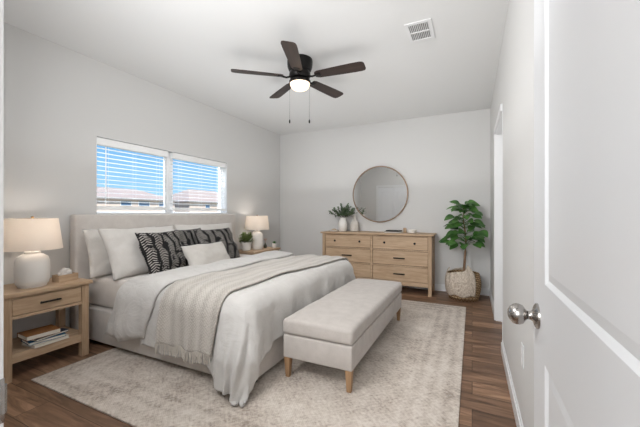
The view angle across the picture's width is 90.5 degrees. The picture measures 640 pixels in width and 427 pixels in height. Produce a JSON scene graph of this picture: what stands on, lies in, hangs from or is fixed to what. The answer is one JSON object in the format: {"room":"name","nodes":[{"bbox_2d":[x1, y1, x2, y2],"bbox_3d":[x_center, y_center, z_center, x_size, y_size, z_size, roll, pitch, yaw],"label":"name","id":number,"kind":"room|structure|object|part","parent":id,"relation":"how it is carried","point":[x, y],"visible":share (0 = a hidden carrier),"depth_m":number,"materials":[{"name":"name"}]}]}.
{"room":"bedroom","nodes":[
{"label":"bedroom","id":0,"kind":"room"},
{"bbox_2d":[3,22,279,338],"bbox_3d":[-2.235,-0.167,3.352,0.150,2.740,6.410,0,0,26],"label":"wall","id":1,"kind":"structure","parent":0,"point":[57,98],"depth_m":3.05,"materials":[{"name":"white paint"}]},
{"bbox_2d":[96,135,227,213],"bbox_3d":[-1.891,-0.384,4.047,0.157,0.800,1.884,0,0,26],"label":"window","id":2,"kind":"structure","parent":1,"relation":"in","point":[223,205],"depth_m":4.02,"materials":[{"name":"white plastic"}]},
{"bbox_2d":[97,137,167,209],"bbox_3d":[-2.088,-0.406,3.574,0.072,0.732,0.833,0,0,26],"label":"window blind","id":3,"kind":"object","parent":2,"relation":"attached to","point":[104,142],"visible":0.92,"depth_m":3.50,"materials":[{"name":"white plastic"}]},
{"bbox_3d":[-2.093,-0.736,3.577,0.060,0.073,0.833,0,0,26],"label":"head rail","id":4,"kind":"part","parent":3,"relation":"part of","materials":[{"name":"white plastic"}]},
{"bbox_3d":[-2.093,-0.058,3.577,0.052,0.036,0.825,0,0,26],"label":"rail","id":5,"kind":"part","parent":3,"relation":"part of","materials":[{"name":"white plastic"}]},
{"bbox_3d":[-1.928,-0.393,4.065,0.075,0.778,1.880,0,0,26],"label":"frame","id":6,"kind":"part","parent":2,"relation":"part of","materials":[{"name":"white plastic"}]},
{"bbox_3d":[-1.867,0.003,4.035,0.102,0.026,1.880,0,0,26],"label":"sill","id":7,"kind":"part","parent":2,"relation":"part of","materials":[{"name":"white paint"}]},
{"bbox_2d":[169,152,225,210],"bbox_3d":[-1.678,-0.406,4.442,0.060,0.732,0.958,0,0,26],"label":"window blind","id":8,"kind":"object","parent":2,"relation":"attached to","point":[176,156],"visible":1,"depth_m":4.37,"materials":[{"name":"white plastic"}]},
{"bbox_3d":[-1.678,-0.736,4.442,0.060,0.073,0.958,0,0,26],"label":"head rail","id":9,"kind":"part","parent":8,"relation":"part of","materials":[{"name":"white plastic"}]},
{"bbox_3d":[-1.678,-0.058,4.442,0.052,0.036,0.950,0,0,26],"label":"rail","id":10,"kind":"part","parent":8,"relation":"part of","materials":[{"name":"white plastic"}]},
{"bbox_2d":[3,0,508,134],"bbox_3d":[-0.256,-1.597,2.413,4.530,0.120,6.630,0,0,26],"label":"ceiling","id":11,"kind":"structure","parent":0,"point":[188,48],"depth_m":2.95,"materials":[{"name":"white paint"}]},
{"bbox_2d":[231,41,365,122],"bbox_3d":[-0.159,-1.220,3.164,1.247,0.633,1.288,0,0,26],"label":"ceiling fan","id":12,"kind":"object","parent":11,"relation":"hanging from","point":[299,66],"visible":1,"depth_m":3.08,"materials":[{"name":"black metal"}]},
{"bbox_3d":[-0.608,-1.362,3.078,0.497,0.006,0.134,0,11,-13],"label":"blade","id":13,"kind":"part","parent":12,"relation":"part of","materials":[{"name":"brown wood"}]},
{"bbox_3d":[-0.419,-1.362,3.532,0.134,0.006,0.497,-13,7,-31],"label":"blade","id":14,"kind":"part","parent":12,"relation":"part of","materials":[{"name":"brown wood"}]},
{"bbox_3d":[-0.235,-1.362,2.757,0.134,0.006,0.497,11,1,5],"label":"blade","id":15,"kind":"part","parent":12,"relation":"part of","materials":[{"name":"brown wood"}]},
{"bbox_3d":[-0.201,-1.265,3.175,0.198,0.070,0.198,0,0,26],"label":"lamp shade","id":16,"kind":"part","parent":12,"relation":"part of","materials":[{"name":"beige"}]},
{"bbox_3d":[0.071,-1.362,3.492,0.134,0.006,0.497,-14,-9,40],"label":"blade","id":17,"kind":"part","parent":12,"relation":"part of","materials":[{"name":"brown wood"}]},
{"bbox_3d":[0.185,-1.362,3.014,0.497,0.006,0.134,0,-11,23],"label":"blade","id":18,"kind":"part","parent":12,"relation":"part of","materials":[{"name":"brown wood"}]},
{"bbox_2d":[404,18,434,43],"bbox_3d":[0.845,-1.533,2.673,0.210,0.006,0.310,0,0,26],"label":"ceiling vent","id":19,"kind":"object","parent":11,"relation":"in","point":[422,30],"visible":1,"depth_m":2.66,"materials":[{"name":"white metal"}]},
{"bbox_2d":[3,287,516,426],"bbox_3d":[-0.256,1.253,2.413,4.530,0.100,6.630,0,0,26],"label":"floor","id":20,"kind":"structure","parent":0,"point":[485,399],"depth_m":2.22,"materials":[{"name":"brown wood"}]},
{"bbox_2d":[3,278,92,383],"bbox_3d":[-2.273,0.886,2.547,0.437,0.634,0.595,0,0,26],"label":"nightstand","id":21,"kind":"object","parent":20,"relation":"on","point":[18,303],"visible":0.84,"depth_m":2.44,"materials":[{"name":"brown wood"}]},
{"bbox_3d":[-2.229,0.900,2.248,0.054,0.605,0.054,0,0,26],"label":"leg","id":22,"kind":"part","parent":21,"relation":"part of","materials":[{"name":"brown wood"}]},
{"bbox_2d":[3,216,62,288],"bbox_3d":[-2.249,0.293,2.479,0.376,0.549,0.376,0,0,26],"label":"table lamp","id":23,"kind":"object","parent":21,"relation":"on","point":[30,236],"visible":1,"depth_m":2.39,"materials":[{"name":"white ceramic"}]},
{"bbox_3d":[-2.249,0.158,2.479,0.376,0.240,0.376,0,0,26],"label":"lamp shade","id":24,"kind":"part","parent":23,"relation":"part of","materials":[{"name":"white fabric"}]},
{"bbox_2d":[22,334,68,348],"bbox_3d":[-2.167,1.000,2.510,0.170,0.024,0.235,0,0,23],"label":"book","id":25,"kind":"object","parent":21,"relation":"on","point":[41,344],"visible":0.55,"depth_m":2.44,"materials":[{"name":"beige paper"}]},
{"bbox_2d":[21,333,65,345],"bbox_3d":[-2.181,0.978,2.505,0.165,0.020,0.230,0,0,31],"label":"book","id":26,"kind":"object","parent":25,"relation":"on","point":[29,343],"visible":0.46,"depth_m":2.44,"materials":[{"name":"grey paper"}]},
{"bbox_2d":[21,328,67,341],"bbox_3d":[-2.183,0.959,2.523,0.170,0.016,0.235,0,0,16],"label":"book","id":27,"kind":"object","parent":26,"relation":"on","point":[62,330],"visible":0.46,"depth_m":2.48,"materials":[{"name":"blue paper"}]},
{"bbox_2d":[17,324,59,341],"bbox_3d":[-2.200,0.933,2.487,0.170,0.034,0.215,0,0,29],"label":"book","id":28,"kind":"object","parent":27,"relation":"on","point":[28,335],"visible":1,"depth_m":2.46,"materials":[{"name":"brown paper"}]},
{"bbox_2d":[12,326,80,363],"bbox_3d":[-2.283,1.046,2.552,0.395,0.065,0.535,0,0,26],"label":"shelf","id":29,"kind":"object","parent":21,"relation":"attached to","point":[19,352],"depth_m":2.46,"materials":[{"name":"brown wood"}]},
{"bbox_3d":[-2.226,0.676,2.524,0.272,0.118,0.441,0,0,26],"label":"drawer","id":30,"kind":"part","parent":21,"relation":"part of","materials":[{"name":"brown wood"}]},
{"bbox_3d":[-2.090,0.675,2.459,0.030,0.014,0.136,0,0,26],"label":"handle","id":31,"kind":"part","parent":21,"relation":"part of","materials":[{"name":"black metal"}]},
{"bbox_3d":[-2.337,0.900,2.856,0.054,0.605,0.054,0,0,26],"label":"leg","id":32,"kind":"part","parent":21,"relation":"part of","materials":[{"name":"brown wood"}]},
{"bbox_2d":[52,272,77,282],"bbox_3d":[-2.152,0.539,2.680,0.090,0.058,0.150,0,0,19],"label":"box","id":33,"kind":"object","parent":21,"relation":"on","point":[74,276],"visible":0.88,"depth_m":2.64,"materials":[{"name":"brown wood"}]},
{"bbox_2d":[58,268,71,275],"bbox_3d":[-2.152,0.505,2.680,0.066,0.099,0.115,0,0,19],"label":"tissue","id":34,"kind":"object","parent":33,"relation":"in","point":[64,271],"visible":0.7,"depth_m":2.66,"materials":[{"name":"paper"}]},
{"bbox_3d":[-2.012,0.900,2.700,0.054,0.605,0.054,0,0,26],"label":"leg","id":35,"kind":"part","parent":21,"relation":"part of","materials":[{"name":"brown wood"}]},
{"bbox_2d":[31,300,465,426],"bbox_3d":[-0.109,1.197,3.158,2.790,0.011,3.290,0,0,26],"label":"area rug","id":36,"kind":"object","parent":20,"relation":"on","point":[411,375],"visible":0.59,"depth_m":2.17,"materials":[{"name":"carpet"}]},
{"bbox_2d":[70,214,283,382],"bbox_3d":[-0.943,0.599,3.489,2.029,1.182,2.185,0,0,26],"label":"bed","id":37,"kind":"object","parent":36,"relation":"on","point":[99,316],"visible":0.3,"depth_m":2.93,"materials":[{"name":"fabric"}]},
{"bbox_3d":[-1.810,0.584,3.905,0.104,1.152,2.185,0,0,26],"label":"headboard","id":38,"kind":"part","parent":37,"relation":"part of","materials":[{"name":"fabric"}]},
{"bbox_2d":[89,254,247,307],"bbox_3d":[-0.927,0.718,3.429,1.890,0.278,1.927,0,0,26],"label":"mattress","id":39,"kind":"object","parent":37,"relation":"on","point":[103,290],"visible":0.06,"depth_m":2.86,"materials":[{"name":"fabric"}]},
{"bbox_2d":[82,226,154,278],"bbox_3d":[-1.937,0.361,3.170,0.216,0.442,0.740,0,0,26],"label":"bed pillow","id":40,"kind":"object","parent":39,"relation":"on","point":[99,264],"visible":0.34,"depth_m":2.89,"materials":[{"name":"fabric"}]},
{"bbox_2d":[97,225,173,280],"bbox_3d":[-1.731,0.358,3.171,0.288,0.448,0.840,0,0,22],"label":"bed pillow","id":41,"kind":"object","parent":39,"relation":"on","point":[126,259],"visible":0.55,"depth_m":2.88,"materials":[{"name":"fabric"}]},
{"bbox_2d":[135,230,188,273],"bbox_3d":[-1.540,0.380,3.158,0.284,0.405,0.551,0,0,21],"label":"throw pillow","id":42,"kind":"object","parent":39,"relation":"on","point":[162,251],"visible":0.88,"depth_m":3.03,"materials":[{"name":"black fabric"}]},
{"bbox_2d":[178,228,200,245],"bbox_3d":[-1.527,0.380,3.684,0.200,0.405,0.500,0,0,26],"label":"throw pillow","id":43,"kind":"object","parent":39,"relation":"on","point":[188,237],"visible":0.23,"depth_m":3.66,"materials":[{"name":"grey fabric"}]},
{"bbox_2d":[174,223,233,240],"bbox_3d":[-1.463,0.357,4.174,0.242,0.452,1.006,0,0,30],"label":"bed pillow","id":44,"kind":"object","parent":39,"relation":"on","point":[223,225],"visible":0.28,"depth_m":4.12,"materials":[{"name":"fabric"}]},
{"bbox_2d":[193,228,239,258],"bbox_3d":[-1.249,0.384,3.905,0.257,0.396,0.646,0,0,21],"label":"throw pillow","id":45,"kind":"object","parent":39,"relation":"on","point":[225,235],"visible":0.62,"depth_m":3.90,"materials":[{"name":"grey fabric"}]},
{"bbox_2d":[104,250,355,407],"bbox_3d":[-0.655,0.839,3.300,1.564,0.690,2.344,0,0,26],"label":"duvet","id":46,"kind":"object","parent":39,"relation":"on","point":[251,318],"visible":0.69,"depth_m":2.43,"materials":[{"name":"fabric"}]},
{"bbox_2d":[181,241,229,265],"bbox_3d":[-1.192,0.451,3.389,0.213,0.264,0.625,0,0,19],"label":"lumbar cushion","id":47,"kind":"object","parent":46,"relation":"on","point":[197,254],"visible":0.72,"depth_m":3.26,"materials":[{"name":"fabric"}]},
{"bbox_2d":[155,254,348,365],"bbox_3d":[-0.372,0.775,3.202,0.569,0.553,2.365,0,0,31],"label":"throw blanket","id":48,"kind":"object","parent":46,"relation":"on","point":[189,308],"visible":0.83,"depth_m":2.31,"materials":[{"name":"beige fabric"}]},
{"bbox_2d":[283,278,401,392],"bbox_3d":[0.322,0.966,2.929,0.545,0.449,1.640,0,0,26],"label":"bench","id":49,"kind":"object","parent":36,"relation":"on","point":[336,330],"visible":1,"depth_m":2.30,"materials":[{"name":"fabric"}]},
{"bbox_3d":[-0.232,1.115,2.324,0.046,0.150,0.046,0,0,26],"label":"leg","id":50,"kind":"part","parent":49,"relation":"part of","materials":[{"name":"brown wood"}]},
{"bbox_2d":[283,278,401,344],"bbox_3d":[0.322,0.808,2.929,0.545,0.133,1.640,0,0,26],"label":"cushion","id":51,"kind":"object","parent":49,"relation":"on","point":[346,314],"depth_m":2.41,"materials":[{"name":"fabric"}]},
{"bbox_3d":[0.196,1.115,2.119,0.046,0.150,0.046,0,0,26],"label":"leg","id":52,"kind":"part","parent":49,"relation":"part of","materials":[{"name":"brown wood"}]},
{"bbox_3d":[0.876,1.115,3.534,0.046,0.150,0.046,0,0,26],"label":"leg","id":53,"kind":"part","parent":49,"relation":"part of","materials":[{"name":"brown wood"}]},
{"bbox_2d":[239,247,280,254],"bbox_3d":[-1.022,0.890,5.154,0.437,0.625,0.732,0,0,26],"label":"nightstand","id":54,"kind":"object","parent":20,"relation":"on","point":[252,251],"visible":0.21,"depth_m":4.95,"materials":[{"name":"brown wood"}]},
{"bbox_2d":[238,231,253,250],"bbox_3d":[-1.151,0.425,4.942,0.319,0.304,0.289,0,0,41],"label":"potted plant","id":55,"kind":"object","parent":54,"relation":"on","point":[245,240],"visible":1,"depth_m":4.90,"materials":[{"name":"green plant"}]},
{"bbox_3d":[-1.151,0.507,4.951,0.164,0.140,0.164,0,0,26],"label":"pot","id":56,"kind":"part","parent":55,"relation":"part of","materials":[{"name":"white ceramic"}]},
{"bbox_2d":[245,215,268,249],"bbox_3d":[-1.022,0.298,5.149,0.396,0.558,0.396,0,0,26],"label":"table lamp","id":57,"kind":"object","parent":54,"relation":"on","point":[257,223],"visible":0.98,"depth_m":5.04,"materials":[{"name":"white ceramic"}]},
{"bbox_3d":[-1.022,0.148,5.149,0.396,0.220,0.396,0,0,26],"label":"lamp shade","id":58,"kind":"part","parent":57,"relation":"part of","materials":[{"name":"white fabric"}]},
{"bbox_2d":[320,231,436,296],"bbox_3d":[0.911,0.753,5.122,1.796,0.900,0.455,0,0,26],"label":"dresser","id":59,"kind":"object","parent":20,"relation":"on","point":[408,259],"visible":0.85,"depth_m":4.86,"materials":[{"name":"brown wood"}]},
{"bbox_3d":[0.073,0.766,5.328,0.050,0.873,0.050,0,0,26],"label":"leg","id":60,"kind":"part","parent":59,"relation":"part of","materials":[{"name":"brown wood"}]},
{"bbox_2d":[338,217,347,230],"bbox_3d":[0.387,0.184,5.394,0.163,0.236,0.163,0,0,26],"label":"ribbed vase","id":61,"kind":"object","parent":59,"relation":"on","point":[342,224],"visible":0.96,"depth_m":5.34,"materials":[{"name":"white ceramic"}]},
{"bbox_2d":[328,203,357,216],"bbox_3d":[0.375,0.031,5.379,0.481,0.423,0.460,0,0,-9],"label":"eucalyptus branches","id":62,"kind":"object","parent":61,"relation":"in","point":[344,212],"visible":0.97,"depth_m":5.34,"materials":[{"name":"green plant"}]},
{"bbox_3d":[0.445,0.445,5.147,0.769,0.193,0.019,0,0,26],"label":"drawer","id":63,"kind":"part","parent":59,"relation":"part of","materials":[{"name":"brown wood"}]},
{"bbox_3d":[0.445,0.672,5.147,0.769,0.212,0.019,0,0,26],"label":"drawer","id":64,"kind":"part","parent":59,"relation":"part of","materials":[{"name":"brown wood"}]},
{"bbox_2d":[350,216,358,231],"bbox_3d":[0.585,0.169,5.354,0.140,0.266,0.140,0,0,26],"label":"vase","id":65,"kind":"object","parent":59,"relation":"on","point":[354,227],"visible":1,"depth_m":5.30,"materials":[{"name":"white ceramic"}]},
{"bbox_3d":[0.445,0.908,5.147,0.769,0.210,0.019,0,0,26],"label":"drawer","id":66,"kind":"part","parent":59,"relation":"part of","materials":[{"name":"brown wood"}]},
{"bbox_3d":[1.199,0.445,4.785,0.819,0.193,0.019,0,0,26],"label":"drawer","id":67,"kind":"part","parent":59,"relation":"part of","materials":[{"name":"brown wood"}]},
{"bbox_3d":[1.199,0.672,4.785,0.819,0.212,0.019,0,0,26],"label":"drawer","id":68,"kind":"part","parent":59,"relation":"part of","materials":[{"name":"brown wood"}]},
{"bbox_3d":[1.199,0.908,4.785,0.819,0.210,0.019,0,0,26],"label":"drawer","id":69,"kind":"part","parent":59,"relation":"part of","materials":[{"name":"brown wood"}]},
{"bbox_2d":[407,229,416,232],"bbox_3d":[1.415,0.274,4.889,0.148,0.056,0.148,0,0,26],"label":"bowl","id":70,"kind":"object","parent":59,"relation":"on","point":[408,230],"visible":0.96,"depth_m":4.84,"materials":[{"name":"white ceramic"}]},
{"bbox_3d":[1.596,0.766,4.597,0.050,0.873,0.050,0,0,26],"label":"leg","id":71,"kind":"part","parent":59,"relation":"part of","materials":[{"name":"brown wood"}]},
{"bbox_3d":[1.759,0.766,4.935,0.050,0.873,0.050,0,0,26],"label":"leg","id":72,"kind":"part","parent":59,"relation":"part of","materials":[{"name":"brown wood"}]},
{"bbox_2d":[445,265,480,301],"bbox_3d":[2.023,0.955,4.492,0.484,0.494,0.497,0,0,26],"label":"basket","id":73,"kind":"object","parent":20,"relation":"on","point":[466,285],"visible":0.99,"depth_m":4.30,"materials":[{"name":"wicker"}]},
{"bbox_2d":[439,200,487,271],"bbox_3d":[1.987,0.353,4.424,0.629,1.100,0.567,0,0,26],"label":"fig tree","id":74,"kind":"object","parent":73,"relation":"in","point":[479,236],"visible":0.97,"depth_m":4.40,"materials":[{"name":"green plant"}]},
{"bbox_2d":[280,109,489,287],"bbox_3d":[1.153,-0.167,5.348,4.530,2.740,0.120,0,0,26],"label":"wall","id":75,"kind":"structure","parent":0,"point":[445,158],"depth_m":5.18,"materials":[{"name":"white paint"}]},
{"bbox_2d":[353,166,408,221],"bbox_3d":[1.002,-0.325,5.335,0.952,0.952,0.030,0,0,26],"label":"round mirror","id":76,"kind":"object","parent":75,"relation":"attached to","point":[380,193],"visible":1,"depth_m":5.33,"materials":[{"name":"brown metal"}]},
{"bbox_2d":[402,284,489,295],"bbox_3d":[0.853,1.151,5.417,3.630,0.105,0.014,0,0,26],"label":"baseboard","id":77,"kind":"structure","parent":75,"relation":"attached to","point":[438,287],"depth_m":4.92,"materials":[{"name":"white paint"}]},
{"bbox_2d":[490,0,533,426],"bbox_3d":[1.435,-0.167,2.295,0.120,2.740,5.140,0,0,26],"label":"wall","id":78,"kind":"structure","parent":0,"point":[514,81],"depth_m":1.82,"materials":[{"name":"white paint"}]},
{"bbox_2d":[489,289,493,315],"bbox_3d":[2.240,1.151,4.128,0.014,0.105,1.111,0,0,26],"label":"baseboard","id":79,"kind":"structure","parent":78,"relation":"attached to","point":[490,293],"depth_m":4.11,"materials":[{"name":"white paint"}]},
{"bbox_2d":[494,104,502,339],"bbox_3d":[1.844,0.120,3.167,0.136,2.165,0.965,0,0,26],"label":"trim","id":80,"kind":"structure","parent":78,"relation":"attached to","point":[498,129],"depth_m":3.53,"materials":[{"name":"white paint"}]},
{"bbox_2d":[501,340,523,426],"bbox_3d":[0.948,1.151,1.436,0.014,0.105,2.930,0,0,26],"label":"baseboard","id":81,"kind":"structure","parent":78,"relation":"attached to","point":[516,410],"depth_m":2.02,"materials":[{"name":"white paint"}]},
{"bbox_2d":[521,342,523,368],"bbox_3d":[1.059,0.743,1.660,0.006,0.116,0.072,0,0,26],"label":"wall outlet","id":82,"kind":"object","parent":78,"relation":"attached to","point":[522,346],"visible":1,"depth_m":1.64,"materials":[{"name":"white paint"}]},
{"bbox_3d":[-1.342,-0.167,0.844,3.630,2.740,0.120,0,0,26],"label":"wall","id":83,"kind":"structure","parent":0,"visible":0},
{"bbox_2d":[0,0,6,426],"bbox_3d":[-0.142,0.163,0.265,0.915,2.080,0.135,0,0,26],"label":"trim","id":84,"kind":"structure","parent":83,"relation":"attached to","point":[3,386],"depth_m":0.50,"materials":[{"name":"white paint"}]},
{"bbox_3d":[-0.513,0.296,0.488,0.013,0.070,0.046,0,0,26],"label":"strike plate","id":85,"kind":"part","parent":84,"relation":"part of","materials":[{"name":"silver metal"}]},
{"bbox_2d":[507,0,639,426],"bbox_3d":[0.405,0.183,0.524,0.104,2.020,0.812,0,0,26],"label":"door","id":86,"kind":"structure","parent":83,"relation":"in","point":[585,312],"depth_m":0.48,"materials":[{"name":"white paint"}]},
{"bbox_3d":[0.528,0.268,0.847,0.047,0.054,0.054,0,0,26],"label":"knob","id":87,"kind":"part","parent":86,"relation":"part of","materials":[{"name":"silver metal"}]},
{"label":"outside","id":88,"kind":"structure","parent":0,"visible":0},
{"bbox_3d":[-31.414,1.503,42.809,86.310,0.100,130.000,0,0,26],"label":"ground","id":89,"kind":"structure","parent":88,"visible":0},
{"bbox_2d":[97,187,179,211],"bbox_3d":[-27.974,-1.022,43.355,9.040,4.950,13.540,0,0,26],"label":"house","id":90,"kind":"structure","parent":89,"relation":"on","point":[126,201],"depth_m":41.66,"materials":[{"name":"beige paint"}]},
{"bbox_3d":[-24.861,-1.322,40.607,0.030,0.550,1.300,0,0,26],"label":"pane","id":91,"kind":"part","parent":90,"relation":"part of","materials":[{"name":"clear glass"}]},
{"bbox_3d":[-23.779,-1.322,42.861,0.030,0.550,1.500,0,0,26],"label":"pane","id":92,"kind":"part","parent":90,"relation":"part of","materials":[{"name":"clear glass"}]},
{"bbox_2d":[173,189,217,211],"bbox_3d":[-21.267,-1.372,57.328,9.040,5.650,14.040,0,0,26],"label":"house","id":93,"kind":"structure","parent":89,"relation":"on","point":[182,204],"depth_m":52.48,"materials":[{"name":"beige paint"}]}
]}

